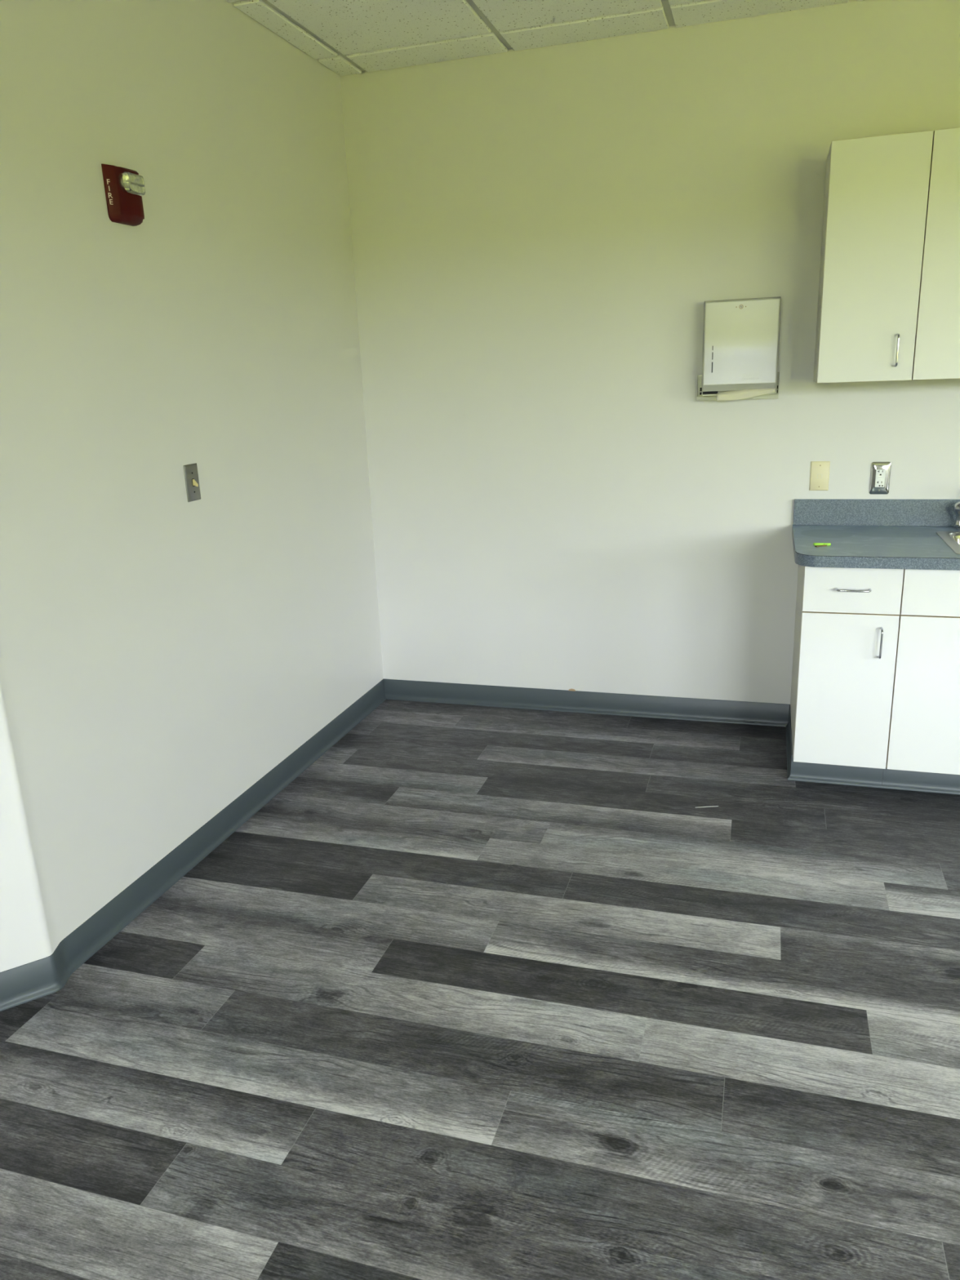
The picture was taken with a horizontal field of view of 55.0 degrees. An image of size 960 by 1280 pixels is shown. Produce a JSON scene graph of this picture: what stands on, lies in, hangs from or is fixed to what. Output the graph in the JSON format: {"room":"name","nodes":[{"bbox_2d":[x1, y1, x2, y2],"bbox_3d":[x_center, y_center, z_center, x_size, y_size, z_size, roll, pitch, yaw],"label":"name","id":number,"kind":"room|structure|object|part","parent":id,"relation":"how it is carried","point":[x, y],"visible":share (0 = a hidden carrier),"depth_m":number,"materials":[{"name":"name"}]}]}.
{"room":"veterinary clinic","nodes":[
{"label":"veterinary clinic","id":0,"kind":"room"},
{"bbox_2d":[0,0,383,972],"bbox_3d":[-1.581,-0.685,2.860,1.240,3.156,3.564,3,17,17],"label":"wall","id":1,"kind":"structure","parent":0,"point":[162,653],"depth_m":2.80,"materials":[{"name":"paint"}]},
{"bbox_2d":[101,164,145,226],"bbox_3d":[-0.986,-1.242,2.575,0.049,0.144,0.122,3,17,17],"label":"fire alarm","id":2,"kind":"object","parent":1,"relation":"attached to","point":[124,188],"visible":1,"depth_m":2.56,"materials":[{"name":"red plastic"}]},
{"bbox_2d":[182,462,200,502],"bbox_3d":[-0.917,-0.506,2.965,0.020,0.116,0.072,3,17,17],"label":"light switch","id":3,"kind":"object","parent":1,"relation":"attached to","point":[191,474],"visible":1,"depth_m":2.96,"materials":[{"name":"silver metal"}]},
{"bbox_2d":[0,679,386,1011],"bbox_3d":[-1.146,0.730,2.977,0.633,0.102,3.545,8,19,31],"label":"baseboard","id":4,"kind":"structure","parent":1,"relation":"attached to","point":[47,975],"depth_m":2.92,"materials":[{"name":"grey plastic"}]},
{"bbox_2d":[0,699,959,1279],"bbox_3d":[1.713,1.244,1.167,10.564,0.101,5.809,3,17,17],"label":"floor","id":5,"kind":"structure","parent":0,"point":[479,993],"depth_m":2.23,"materials":[{"name":"grey laminate"}]},
{"bbox_2d":[786,564,903,787],"bbox_3d":[1.383,0.070,3.563,0.332,0.846,0.664,3,17,17],"label":"base cabinet","id":6,"kind":"object","parent":5,"relation":"on","point":[846,629],"visible":0.98,"depth_m":3.29,"materials":[{"name":"beige plastic"}]},
{"bbox_3d":[1.306,0.182,3.305,0.317,0.572,0.019,3,17,17],"label":"door","id":7,"kind":"part","parent":6,"relation":"part of","materials":[{"name":"white plastic"}]},
{"bbox_3d":[1.291,-0.175,3.202,0.317,0.164,0.019,3,17,17],"label":"drawer","id":8,"kind":"part","parent":6,"relation":"part of","materials":[{"name":"white plastic"}]},
{"bbox_3d":[1.287,-0.172,3.176,0.116,0.008,0.034,3,17,17],"label":"handle","id":9,"kind":"part","parent":6,"relation":"part of","materials":[{"name":"silver metal"}]},
{"bbox_3d":[1.390,0.013,3.199,0.008,0.112,0.034,3,17,17],"label":"handle","id":10,"kind":"part","parent":6,"relation":"part of","materials":[{"name":"silver metal"}]},
{"bbox_2d":[881,568,959,795],"bbox_3d":[1.978,0.099,3.381,0.912,0.846,0.664,3,17,17],"label":"base cabinet","id":11,"kind":"object","parent":5,"relation":"on","point":[923,755],"visible":0.63,"depth_m":3.21,"materials":[{"name":"beige plastic"}]},
{"bbox_2d":[791,498,959,570],"bbox_3d":[1.803,-0.385,3.292,1.290,0.144,0.663,3,17,17],"label":"countertop","id":12,"kind":"structure","parent":11,"relation":"on","point":[861,533],"depth_m":3.54,"materials":[{"name":"grey laminate"}]},
{"bbox_2d":[813,542,831,546],"bbox_3d":[1.235,-0.344,3.326,0.060,0.009,0.043,3,17,17],"label":"keys","id":13,"kind":"object","parent":12,"relation":"on","point":[816,544],"visible":1,"depth_m":3.33,"materials":[{"name":"green plastic"}]},
{"bbox_2d":[936,531,959,554],"bbox_3d":[1.873,-0.266,3.260,0.427,0.160,0.454,3,17,17],"label":"sink","id":14,"kind":"object","parent":12,"relation":"in","point":[952,539],"visible":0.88,"depth_m":3.38,"materials":[{"name":"silver metal"}]},
{"bbox_3d":[1.873,-0.262,3.262,0.341,0.150,0.368,3,17,17],"label":"bowl","id":15,"kind":"part","parent":14,"relation":"part of","materials":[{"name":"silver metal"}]},
{"bbox_2d":[953,502,959,530],"bbox_3d":[1.931,-0.489,3.421,0.293,0.181,0.178,3,17,17],"label":"faucet","id":16,"kind":"object","parent":12,"relation":"on","point":[957,506],"visible":1,"depth_m":3.52,"materials":[{"name":"silver metal"}]},
{"bbox_3d":[1.677,0.200,3.192,0.453,0.572,0.019,3,17,17],"label":"door","id":17,"kind":"part","parent":11,"relation":"part of","materials":[{"name":"white plastic"}]},
{"bbox_3d":[1.663,-0.157,3.089,0.453,0.164,0.019,3,17,17],"label":"false drawer","id":18,"kind":"part","parent":11,"relation":"part of","materials":[{"name":"white plastic"}]},
{"bbox_2d":[225,0,863,75],"bbox_3d":[1.649,-1.610,0.465,8.421,0.300,5.550,3,17,17],"label":"ceiling","id":19,"kind":"structure","parent":0,"point":[346,37],"depth_m":3.30,"materials":[{"name":"white tile"}]},
{"bbox_2d":[340,0,959,704],"bbox_3d":[2.932,-0.966,3.198,7.200,3.156,0.154,3,17,17],"label":"wall","id":20,"kind":"structure","parent":0,"point":[542,237],"depth_m":3.82,"materials":[{"name":"paint"}]},
{"bbox_2d":[383,679,789,727],"bbox_3d":[0.434,0.286,4.287,1.908,0.102,0.013,3,17,17],"label":"baseboard","id":21,"kind":"structure","parent":20,"relation":"attached to","point":[772,714],"depth_m":4.26,"materials":[{"name":"grey plastic"}]},
{"bbox_2d":[696,296,781,400],"bbox_3d":[1.015,-1.138,3.621,0.316,0.378,0.102,3,17,17],"label":"dispenser","id":22,"kind":"object","parent":20,"relation":"attached to","point":[741,336],"visible":1,"depth_m":3.58,"materials":[{"name":"white metal"}]},
{"bbox_2d":[702,387,776,400],"bbox_3d":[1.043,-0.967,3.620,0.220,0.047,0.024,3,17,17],"label":"paper towel","id":23,"kind":"object","parent":22,"relation":"hanging from","point":[744,393],"visible":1,"depth_m":3.62,"materials":[{"name":"white paper"}]},
{"bbox_2d":[808,461,830,490],"bbox_3d":[1.366,-0.659,3.707,0.072,0.116,0.007,3,17,17],"label":"blank wall plate","id":24,"kind":"object","parent":20,"relation":"attached to","point":[820,470],"visible":1,"depth_m":3.70,"materials":[{"name":"beige plastic"}]},
{"bbox_2d":[813,130,933,382],"bbox_3d":[1.392,-1.336,3.301,0.314,0.787,0.358,3,17,17],"label":"upper cabinet","id":25,"kind":"object","parent":20,"relation":"attached to","point":[875,203],"visible":1,"depth_m":3.17,"materials":[{"name":"beige plastic"}]},
{"bbox_3d":[1.450,-1.007,3.205,0.008,0.112,0.034,3,17,17],"label":"handle","id":26,"kind":"part","parent":25,"relation":"part of","materials":[{"name":"silver metal"}]},
{"bbox_2d":[792,498,959,526],"bbox_3d":[1.897,-0.493,3.580,1.287,0.104,0.020,3,17,17],"label":"backsplash","id":27,"kind":"structure","parent":20,"relation":"attached to","point":[817,512],"depth_m":3.67,"materials":[{"name":"grey laminate"}]},
{"bbox_2d":[868,462,891,494],"bbox_3d":[1.581,-0.639,3.642,0.074,0.128,0.011,3,17,17],"label":"electrical outlet","id":28,"kind":"object","parent":20,"relation":"attached to","point":[878,470],"visible":1,"depth_m":3.64,"materials":[{"name":"silver metal"}]},
{"bbox_2d":[875,469,885,487],"bbox_3d":[1.581,-0.639,3.642,0.035,0.069,0.009,3,17,17],"label":"receptacle","id":29,"kind":"object","parent":28,"relation":"attached to","point":[880,477],"depth_m":3.64,"materials":[{"name":"white plastic"}]},
{"bbox_2d":[911,127,959,380],"bbox_3d":[1.973,-1.308,3.124,0.901,0.787,0.358,3,17,17],"label":"upper cabinet","id":30,"kind":"object","parent":20,"relation":"attached to","point":[936,356],"visible":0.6,"depth_m":3.12,"materials":[{"name":"beige plastic"}]}
]}

